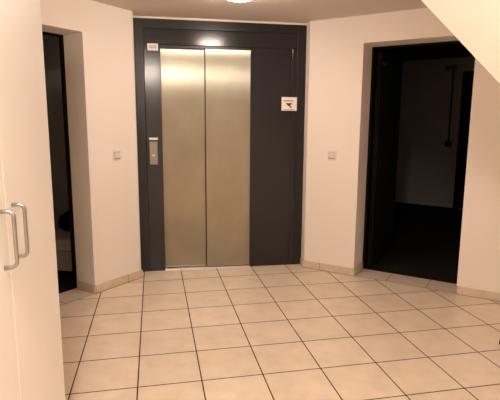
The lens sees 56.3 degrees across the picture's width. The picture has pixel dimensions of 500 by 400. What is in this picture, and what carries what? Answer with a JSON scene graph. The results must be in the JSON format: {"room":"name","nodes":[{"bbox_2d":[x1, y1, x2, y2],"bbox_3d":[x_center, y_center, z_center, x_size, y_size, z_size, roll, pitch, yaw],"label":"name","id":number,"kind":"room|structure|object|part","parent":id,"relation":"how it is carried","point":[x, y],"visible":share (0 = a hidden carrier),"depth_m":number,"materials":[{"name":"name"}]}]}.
{"room":"elevator lobby","nodes":[
{"label":"elevator lobby","id":0,"kind":"room"},
{"bbox_2d":[42,35,68,229],"bbox_3d":[-1.801,-0.617,4.953,1.950,2.300,0.100,7,11,33],"label":"wall","id":1,"kind":"structure","parent":0,"point":[51,50],"depth_m":5.07,"materials":[{"name":"grey"}]},
{"bbox_2d":[40,0,140,284],"bbox_3d":[-1.484,-0.304,3.415,0.254,2.305,2.037,6,11,33],"label":"wall","id":2,"kind":"structure","parent":0,"point":[98,38],"depth_m":3.70,"materials":[{"name":"beige paint"}]},
{"bbox_2d":[42,31,76,287],"bbox_3d":[-1.676,-0.208,3.372,0.033,2.008,0.858,7,11,33],"label":"door frame","id":3,"kind":"structure","parent":2,"relation":"in","point":[61,41],"depth_m":3.69,"materials":[{"name":"black paint"}]},
{"bbox_2d":[59,288,92,305],"bbox_3d":[-1.576,0.824,3.469,0.230,0.060,0.898,7,11,33],"label":"trim","id":4,"kind":"structure","parent":2,"relation":"attached to","point":[69,296],"depth_m":3.70,"materials":[{"name":"tile"}]},
{"bbox_2d":[77,270,142,293],"bbox_3d":[-1.191,0.674,4.005,0.231,0.068,0.512,7,11,33],"label":"baseboard","id":5,"kind":"structure","parent":2,"relation":"attached to","point":[118,281],"depth_m":3.85,"materials":[{"name":"tile"}]},
{"bbox_2d":[113,151,120,159],"bbox_3d":[-1.076,-0.362,3.794,0.016,0.075,0.075,7,11,33],"label":"light switch","id":6,"kind":"object","parent":2,"relation":"attached to","point":[116,154],"visible":1,"depth_m":3.79,"materials":[{"name":"white plastic"}]},
{"bbox_2d":[133,16,306,270],"bbox_3d":[-0.269,-0.451,4.359,1.539,2.305,0.200,-1,9,-10],"label":"wall","id":7,"kind":"structure","parent":0,"point":[150,17],"depth_m":4.07,"materials":[{"name":"beige paint"}]},
{"bbox_2d":[133,18,306,271],"bbox_3d":[-0.257,-0.447,4.294,1.539,2.257,0.123,-1,9,-10],"label":"elevator","id":8,"kind":"object","parent":7,"relation":"attached to","point":[220,161],"visible":0.91,"depth_m":4.26,"materials":[{"name":"black"}]},
{"bbox_2d":[147,43,157,50],"bbox_3d":[-0.834,-1.312,4.010,0.090,0.058,0.003,-1,9,-10],"label":"sticker","id":9,"kind":"object","parent":8,"relation":"attached to","point":[150,46],"visible":1,"depth_m":4.01,"materials":[{"name":"white paper"}]},
{"bbox_3d":[-0.854,-0.415,4.146,0.071,0.204,0.022,-1,9,-10],"label":"call panel","id":10,"kind":"part","parent":8,"relation":"part of","materials":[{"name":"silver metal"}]},
{"bbox_3d":[-0.855,-0.347,4.215,0.141,2.018,0.094,-2,10,-11],"label":"panel","id":11,"kind":"part","parent":8,"relation":"part of","materials":[{"name":"black paint"}]},
{"bbox_3d":[-0.603,-0.363,4.277,0.420,2.006,0.028,-1,9,-10],"label":"sliding door","id":12,"kind":"part","parent":8,"relation":"part of","materials":[{"name":"metal"}]},
{"bbox_3d":[-0.405,0.648,4.463,0.795,0.040,0.095,-1,9,-10],"label":"door sill","id":13,"kind":"part","parent":8,"relation":"part of","materials":[{"name":"silver metal"}]},
{"bbox_3d":[-0.245,-1.419,4.132,1.359,0.129,0.060,-1,9,-10],"label":"header panel","id":14,"kind":"part","parent":8,"relation":"part of","materials":[{"name":"black paint"}]},
{"bbox_3d":[-0.200,-0.367,4.316,0.412,2.006,0.028,-1,9,-10],"label":"sliding door","id":15,"kind":"part","parent":8,"relation":"part of","materials":[{"name":"metal"}]},
{"bbox_3d":[0.204,-0.371,4.401,0.428,2.018,0.090,-1,9,-10],"label":"panel","id":16,"kind":"part","parent":8,"relation":"part of","materials":[{"name":"black paint"}]},
{"bbox_2d":[281,97,296,110],"bbox_3d":[0.359,-0.879,4.280,0.144,0.122,0.004,-1,9,-10],"label":"sign","id":17,"kind":"object","parent":8,"relation":"attached to","point":[288,103],"visible":1,"depth_m":4.28,"materials":[{"name":"white plastic"}]},
{"bbox_2d":[91,0,427,22],"bbox_3d":[0.563,-1.191,1.479,4.750,0.100,6.200,-2,10,-11],"label":"ceiling","id":18,"kind":"structure","parent":0,"point":[290,11],"depth_m":3.66,"materials":[{"name":"beige paint"}]},
{"bbox_2d":[231,0,249,1],"bbox_3d":[-0.066,-1.359,3.074,0.250,0.095,0.250,-2,10,-11],"label":"ceiling lamp","id":19,"kind":"object","parent":18,"relation":"attached to","point":[231,0],"visible":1,"depth_m":3.09,"materials":[{"name":"white metal"}]},
{"bbox_2d":[57,202,499,399],"bbox_3d":[0.486,0.850,3.391,9.485,0.060,8.874,-2,10,-11],"label":"floor","id":20,"kind":"structure","parent":0,"point":[292,331],"depth_m":3.06,"materials":[{"name":"tile"}]},
{"bbox_2d":[0,0,64,399],"bbox_3d":[-0.900,0.151,1.180,0.615,2.020,1.140,-2,10,-11],"label":"wardrobe","id":21,"kind":"object","parent":20,"relation":"on","point":[31,356],"visible":1,"depth_m":1.40,"materials":[{"name":"white laminate"}]},
{"bbox_3d":[-0.607,0.100,1.181,0.036,0.155,0.010,-2,10,-11],"label":"handle","id":22,"kind":"part","parent":21,"relation":"part of","materials":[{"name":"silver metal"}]},
{"bbox_3d":[-0.586,0.148,0.949,0.019,1.935,0.568,-2,10,-11],"label":"door","id":23,"kind":"part","parent":21,"relation":"part of","materials":[{"name":"white laminate"}]},
{"bbox_3d":[-0.627,0.084,1.279,0.036,0.155,0.010,-2,10,-11],"label":"handle","id":24,"kind":"part","parent":21,"relation":"part of","materials":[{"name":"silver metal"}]},
{"bbox_2d":[55,228,71,271],"bbox_3d":[-1.643,0.474,4.427,0.550,0.320,0.460,2,9,9],"label":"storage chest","id":25,"kind":"object","parent":20,"relation":"on","point":[62,237],"visible":0.21,"depth_m":4.23,"materials":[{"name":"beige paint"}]},
{"bbox_3d":[-1.642,0.368,4.410,0.550,0.105,0.460,2,9,9],"label":"lid","id":26,"kind":"part","parent":25,"relation":"part of","materials":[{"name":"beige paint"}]},
{"bbox_2d":[58,211,69,230],"bbox_3d":[-1.660,0.171,4.513,0.401,0.249,0.162,3,10,15],"label":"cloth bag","id":27,"kind":"object","parent":25,"relation":"on","point":[63,222],"visible":0.18,"depth_m":4.48,"materials":[{"name":"black"}]},
{"bbox_2d":[366,49,401,256],"bbox_3d":[1.764,-0.852,6.212,0.120,2.400,4.103,4,10,21],"label":"wall","id":28,"kind":"structure","parent":0,"point":[392,52],"depth_m":4.74,"materials":[{"name":"grey"}]},
{"bbox_2d":[301,8,499,292],"bbox_3d":[1.550,-0.355,3.843,2.641,2.305,0.250,6,11,30],"label":"wall","id":29,"kind":"structure","parent":0,"point":[338,50],"depth_m":4.03,"materials":[{"name":"beige paint"}]},
{"bbox_2d":[327,151,335,159],"bbox_3d":[0.729,-0.398,4.174,0.082,0.082,0.016,6,11,30],"label":"light switch","id":30,"kind":"object","parent":29,"relation":"attached to","point":[331,155],"visible":1,"depth_m":4.17,"materials":[{"name":"white plastic"}]},
{"bbox_2d":[302,260,362,275],"bbox_3d":[0.785,0.614,4.447,0.513,0.068,0.251,6,11,30],"label":"baseboard","id":31,"kind":"structure","parent":29,"relation":"attached to","point":[308,264],"depth_m":4.33,"materials":[{"name":"tile"}]},
{"bbox_2d":[355,269,456,292],"bbox_3d":[1.369,0.735,4.127,0.898,0.060,0.250,6,11,30],"label":"threshold","id":32,"kind":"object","parent":29,"relation":"attached to","point":[366,273],"depth_m":4.11,"materials":[{"name":"tile"}]},
{"bbox_2d":[362,41,461,268],"bbox_3d":[1.654,-0.366,4.419,0.858,2.022,0.843,6,11,30],"label":"door","id":33,"kind":"structure","parent":29,"relation":"in","point":[389,68],"depth_m":4.44,"materials":[{"name":"black paint"}]},
{"bbox_2d":[456,286,499,300],"bbox_3d":[2.055,0.766,3.564,0.893,0.068,0.012,6,11,30],"label":"baseboard","id":34,"kind":"structure","parent":29,"relation":"attached to","point":[472,292],"depth_m":3.70,"materials":[{"name":"tile"}]},
{"bbox_2d":[396,44,472,60],"bbox_3d":[2.591,-2.003,5.540,2.216,0.100,4.187,5,10,27],"label":"ceiling","id":35,"kind":"structure","parent":0,"point":[454,50],"depth_m":6.89,"materials":[{"name":"grey"}]},
{"bbox_2d":[395,56,474,208],"bbox_3d":[3.492,-1.046,7.457,2.250,2.400,0.120,7,12,37],"label":"wall","id":36,"kind":"structure","parent":0,"point":[426,168],"depth_m":7.77,"materials":[{"name":"grey"}]},
{"bbox_2d":[445,65,457,146],"bbox_3d":[3.189,-1.500,7.512,0.170,1.285,0.045,7,12,37],"label":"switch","id":37,"kind":"object","parent":36,"relation":"attached to","point":[448,67],"visible":1,"depth_m":7.46,"materials":[{"name":"black plastic"}]},
{"bbox_2d":[453,71,473,208],"bbox_3d":[3.696,-0.892,7.236,0.900,2.170,0.020,7,12,37],"label":"door","id":38,"kind":"structure","parent":36,"relation":"in","point":[467,83],"depth_m":7.45,"materials":[{"name":"black paint"}]},
{"bbox_2d":[421,0,499,82],"bbox_3d":[1.421,0.073,1.194,2.850,2.293,1.100,-2,10,-11],"label":"wall","id":39,"kind":"structure","parent":0,"point":[475,23],"depth_m":1.42,"materials":[{"name":"white paint"}]}
]}

